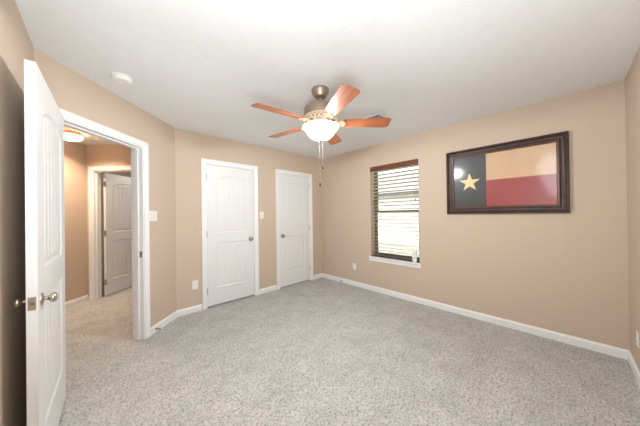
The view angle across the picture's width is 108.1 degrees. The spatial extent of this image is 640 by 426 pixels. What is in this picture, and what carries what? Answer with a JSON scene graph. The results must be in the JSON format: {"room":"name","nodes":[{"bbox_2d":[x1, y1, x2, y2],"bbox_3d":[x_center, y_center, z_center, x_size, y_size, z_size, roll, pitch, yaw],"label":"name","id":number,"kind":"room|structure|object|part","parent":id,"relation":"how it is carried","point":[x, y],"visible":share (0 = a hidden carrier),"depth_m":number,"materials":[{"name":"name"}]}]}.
{"room":"empty bedroom","nodes":[
{"label":"empty bedroom","id":0,"kind":"room"},
{"bbox_2d":[0,0,33,425],"bbox_3d":[-0.954,0.097,0.459,0.123,2.440,2.972,-1,0,-43],"label":"wall","id":1,"kind":"structure","parent":0,"point":[16,46],"depth_m":1.15,"materials":[{"name":"beige paint"}]},
{"bbox_2d":[64,140,87,301],"bbox_3d":[-3.766,0.143,2.252,0.123,2.440,2.801,-1,0,2],"label":"wall","id":2,"kind":"structure","parent":0,"point":[75,165],"depth_m":3.48,"materials":[{"name":"beige paint"}]},
{"bbox_2d":[65,295,88,307],"bbox_3d":[-3.681,1.321,2.244,0.014,0.083,2.801,-1,0,2],"label":"baseboard","id":3,"kind":"structure","parent":2,"relation":"attached to","point":[84,298],"depth_m":3.47,"materials":[{"name":"white paint"}]},
{"bbox_2d":[34,49,176,326],"bbox_3d":[-1.938,0.120,2.522,0.123,2.440,1.940,-1,0,2],"label":"wall","id":4,"kind":"structure","parent":0,"point":[72,92],"depth_m":2.59,"materials":[{"name":"beige paint"}]},
{"bbox_2d":[12,59,65,425],"bbox_3d":[-1.590,0.310,1.368,0.139,2.012,0.836,-1,0,-42],"label":"door","id":5,"kind":"structure","parent":4,"relation":"in","point":[43,118],"depth_m":1.17,"materials":[{"name":"white paint"}]},
{"bbox_3d":[-1.395,0.417,1.084,0.050,0.052,0.052,-1,0,-42],"label":"knob","id":6,"kind":"part","parent":5,"relation":"part of","materials":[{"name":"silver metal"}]},
{"bbox_3d":[-1.318,0.416,1.061,0.025,0.060,0.002,-1,0,-42],"label":"latch plate","id":7,"kind":"part","parent":5,"relation":"part of","materials":[{"name":"metal"}]},
{"bbox_3d":[-1.330,0.416,1.142,0.055,0.057,0.057,-1,0,-42],"label":"knob","id":8,"kind":"part","parent":5,"relation":"part of","materials":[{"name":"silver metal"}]},
{"bbox_2d":[59,108,150,339],"bbox_3d":[-1.948,0.288,2.057,0.159,2.099,0.948,-1,0,2],"label":"door frame","id":9,"kind":"structure","parent":4,"relation":"attached to","point":[139,149],"depth_m":2.46,"materials":[{"name":"white paint"}]},
{"bbox_2d":[149,211,156,220],"bbox_3d":[-1.868,0.034,2.602,0.016,0.116,0.118,-1,0,2],"label":"light switch","id":10,"kind":"object","parent":4,"relation":"attached to","point":[152,214],"visible":0.91,"depth_m":2.60,"materials":[{"name":"white plastic"}]},
{"bbox_2d":[150,311,177,334],"bbox_3d":[-1.860,1.296,2.271,0.014,0.083,1.453,-1,0,2],"label":"baseboard","id":11,"kind":"structure","parent":4,"relation":"attached to","point":[171,317],"depth_m":2.75,"materials":[{"name":"white paint"}]},
{"bbox_2d":[86,144,130,295],"bbox_3d":[-2.878,0.138,3.686,1.820,2.440,0.115,-1,0,2],"label":"wall","id":12,"kind":"structure","parent":0,"point":[111,154],"depth_m":3.65,"materials":[{"name":"beige paint"}]},
{"bbox_2d":[88,166,130,299],"bbox_3d":[-3.173,0.314,3.693,0.896,2.096,0.151,-1,0,2],"label":"door frame","id":13,"kind":"structure","parent":12,"relation":"attached to","point":[94,172],"depth_m":3.65,"materials":[{"name":"white paint"}]},
{"bbox_2d":[103,173,131,295],"bbox_3d":[-3.487,0.348,4.163,0.097,2.012,0.761,-1,0,0],"label":"door","id":14,"kind":"structure","parent":12,"relation":"in","point":[116,188],"depth_m":4.00,"materials":[{"name":"white paint"}]},
{"bbox_2d":[101,172,130,281],"bbox_3d":[-3.048,0.145,4.891,2.870,2.440,2.515,-1,0,2],"label":"wall","id":15,"kind":"structure","parent":0,"point":[126,174],"depth_m":4.69,"materials":[{"name":"beige paint"}]},
{"bbox_2d":[175,128,321,309],"bbox_3d":[-0.957,0.113,3.944,2.614,2.440,0.123,-1,0,-43],"label":"wall","id":16,"kind":"structure","parent":0,"point":[190,147],"depth_m":3.41,"materials":[{"name":"beige paint"}]},
{"bbox_2d":[192,280,197,289],"bbox_3d":[-1.691,0.974,3.143,0.075,0.118,0.008,-1,0,-43],"label":"wall outlet","id":17,"kind":"object","parent":16,"relation":"attached to","point":[194,283],"visible":1,"depth_m":3.14,"materials":[{"name":"white plastic"}]},
{"bbox_2d":[201,158,258,309],"bbox_3d":[-1.369,0.289,3.550,0.858,2.096,0.159,-1,0,-43],"label":"door frame","id":18,"kind":"structure","parent":16,"relation":"attached to","point":[204,162],"depth_m":3.29,"materials":[{"name":"white paint"}]},
{"bbox_2d":[206,164,254,306],"bbox_3d":[-1.325,0.315,3.497,0.723,2.005,0.097,-1,0,-43],"label":"door","id":19,"kind":"structure","parent":16,"relation":"in","point":[230,207],"depth_m":3.49,"materials":[{"name":"white paint"}]},
{"bbox_2d":[177,273,321,316],"bbox_3d":[-0.895,1.290,3.888,2.618,0.083,0.014,-1,0,-43],"label":"baseboard","id":20,"kind":"structure","parent":16,"relation":"attached to","point":[189,310],"depth_m":3.17,"materials":[{"name":"white paint"}]},
{"bbox_2d":[275,169,312,289],"bbox_3d":[-0.502,0.281,4.372,0.838,2.096,0.159,-1,0,-43],"label":"door frame","id":21,"kind":"structure","parent":16,"relation":"attached to","point":[277,171],"depth_m":4.20,"materials":[{"name":"white paint"}]},
{"bbox_2d":[279,174,309,286],"bbox_3d":[-0.451,0.307,4.325,0.703,2.005,0.097,-1,0,-43],"label":"door","id":22,"kind":"structure","parent":16,"relation":"in","point":[294,226],"depth_m":4.32,"materials":[{"name":"white paint"}]},
{"bbox_2d":[15,0,639,158],"bbox_3d":[-2.409,-1.153,2.767,6.724,0.120,8.700,-1,0,-43],"label":"ceiling","id":23,"kind":"structure","parent":0,"point":[197,66],"depth_m":1.66,"materials":[{"name":"white paint"}]},
{"bbox_2d":[64,130,82,141],"bbox_3d":[-3.322,-1.022,3.095,0.230,0.115,0.230,-1,0,-43],"label":"flush ceiling light","id":24,"kind":"object","parent":23,"relation":"attached to","point":[69,135],"visible":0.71,"depth_m":3.05,"materials":[{"name":"white glass"}]},
{"bbox_2d":[110,72,132,85],"bbox_3d":[-1.618,-1.087,1.896,0.144,0.040,0.144,-1,0,-43],"label":"smoke detector","id":25,"kind":"object","parent":23,"relation":"attached to","point":[120,78],"visible":1,"depth_m":1.87,"materials":[{"name":"white plastic"}]},
{"bbox_2d":[251,84,390,185],"bbox_3d":[-0.025,-0.685,2.111,1.210,0.886,1.226,-1,0,-43],"label":"ceiling fan","id":26,"kind":"object","parent":23,"relation":"hanging from","point":[320,120],"visible":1,"depth_m":2.01,"materials":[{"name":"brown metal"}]},
{"bbox_3d":[-0.323,-0.816,1.872,0.446,0.006,0.144,-1,12,-37],"label":"blade","id":27,"kind":"part","parent":26,"relation":"part of","materials":[{"name":"brown wood"}]},
{"bbox_3d":[-0.331,-0.814,2.355,0.446,0.006,0.144,-1,12,35],"label":"blade","id":28,"kind":"part","parent":26,"relation":"part of","materials":[{"name":"brown wood"}]},
{"bbox_3d":[0.007,-0.725,2.119,0.332,0.121,0.332,-1,0,-43],"label":"lamp shade","id":29,"kind":"part","parent":26,"relation":"part of","materials":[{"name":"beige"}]},
{"bbox_3d":[0.127,-0.820,2.512,0.144,0.006,0.446,-13,-4,17],"label":"blade","id":30,"kind":"part","parent":26,"relation":"part of","materials":[{"name":"brown wood"}]},
{"bbox_3d":[0.139,-0.823,1.730,0.144,0.006,0.446,12,-4,-18],"label":"blade","id":31,"kind":"part","parent":26,"relation":"part of","materials":[{"name":"brown wood"}]},
{"bbox_3d":[0.417,-0.825,2.125,0.446,0.006,0.144,-1,-12,-1],"label":"blade","id":32,"kind":"part","parent":26,"relation":"part of","materials":[{"name":"brown wood"}]},
{"bbox_2d":[363,113,392,127],"bbox_3d":[0.673,-1.128,2.841,0.304,0.014,0.304,-1,0,-43],"label":"ceiling vent","id":33,"kind":"object","parent":23,"relation":"in","point":[378,115],"visible":0.3,"depth_m":2.72,"materials":[{"name":"white metal"}]},
{"bbox_2d":[58,277,639,425],"bbox_3d":[-2.374,1.407,2.755,6.724,0.120,8.700,-1,0,-43],"label":"floor","id":34,"kind":"structure","parent":0,"point":[322,351],"depth_m":1.94,"materials":[{"name":"carpet"}]},
{"bbox_2d":[321,79,629,349],"bbox_3d":[1.410,0.078,3.462,0.160,2.440,4.080,-1,0,-43],"label":"wall","id":35,"kind":"structure","parent":0,"point":[564,273],"depth_m":2.55,"materials":[{"name":"beige paint"}]},
{"bbox_2d":[369,164,421,268],"bbox_3d":[1.184,0.011,3.673,0.195,1.578,0.875,-1,0,-43],"label":"window","id":36,"kind":"structure","parent":35,"relation":"in","point":[371,258],"depth_m":3.77,"materials":[{"name":"white wood"}]},
{"bbox_2d":[370,159,419,261],"bbox_3d":[1.156,-0.028,3.648,0.075,1.494,0.807,-1,0,-43],"label":"window blind","id":37,"kind":"object","parent":36,"relation":"attached to","point":[414,161],"visible":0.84,"depth_m":3.62,"materials":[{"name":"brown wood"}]},
{"bbox_3d":[1.173,0.710,3.651,0.052,0.018,0.791,-1,0,-43],"label":"rail","id":38,"kind":"part","parent":37,"relation":"part of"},
{"bbox_3d":[1.173,0.762,3.649,0.136,0.078,0.875,-1,0,-43],"label":"sill","id":39,"kind":"part","parent":36,"relation":"part of","materials":[{"name":"white paint"}]},
{"bbox_3d":[1.241,-0.382,3.734,0.018,0.732,0.759,-1,0,-43],"label":"sash","id":40,"kind":"part","parent":36,"relation":"part of","materials":[{"name":"brown metal"}]},
{"bbox_3d":[1.236,0.324,3.717,0.018,0.736,0.759,-1,0,-43],"label":"sash","id":41,"kind":"part","parent":36,"relation":"part of","materials":[{"name":"brown metal"}]},
{"bbox_2d":[412,250,416,262],"bbox_3d":[1.374,0.625,3.368,0.024,0.186,0.068,-1,0,-43],"label":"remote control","id":42,"kind":"object","parent":36,"relation":"on","point":[414,252],"visible":1,"depth_m":3.36,"materials":[{"name":"white plastic"}]},
{"bbox_2d":[322,273,629,359],"bbox_3d":[1.363,1.257,3.396,0.014,0.083,3.834,-1,0,-43],"label":"baseboard","id":43,"kind":"structure","parent":35,"relation":"attached to","point":[583,343],"depth_m":2.62,"materials":[{"name":"white paint"}]},
{"bbox_2d":[446,131,569,213],"bbox_3d":[2.041,-0.392,2.646,0.039,0.796,1.097,-1,0,-43],"label":"framed picture","id":44,"kind":"object","parent":35,"relation":"attached to","point":[528,175],"visible":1,"depth_m":2.57,"materials":[{"name":"multicoloured fabric"}]},
{"bbox_2d":[625,47,639,370],"bbox_3d":[1.392,0.066,0.719,3.640,2.440,0.123,-1,0,-43],"label":"wall","id":45,"kind":"structure","parent":0,"point":[632,79],"depth_m":1.82,"materials":[{"name":"beige paint"}]},
{"bbox_2d":[628,351,639,387],"bbox_3d":[1.361,1.245,0.763,3.640,0.083,0.014,-1,0,-43],"label":"baseboard","id":46,"kind":"structure","parent":45,"relation":"attached to","point":[636,372],"depth_m":1.84,"materials":[{"name":"white paint"}]},
{"bbox_2d":[636,330,638,347],"bbox_3d":[2.425,0.962,1.772,0.070,0.112,0.008,-1,0,-43],"label":"wall outlet","id":47,"kind":"object","parent":45,"relation":"attached to","point":[637,333],"visible":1,"depth_m":1.76,"materials":[{"name":"white plastic"}]},
{"label":"outside","id":48,"kind":"structure","parent":0,"visible":0},
{"bbox_2d":[378,241,418,256],"bbox_3d":[12.383,1.668,18.589,36.476,0.100,70.000,-1,0,-43],"label":"ground","id":49,"kind":"structure","parent":48,"point":[384,244],"depth_m":11.13,"materials":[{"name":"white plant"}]},
{"bbox_2d":[378,170,418,244],"bbox_3d":[6.302,-0.613,15.623,7.000,4.600,17.000,-1,0,-43],"label":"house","id":50,"kind":"structure","parent":49,"relation":"on","point":[380,222],"depth_m":13.34,"materials":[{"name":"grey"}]}
]}

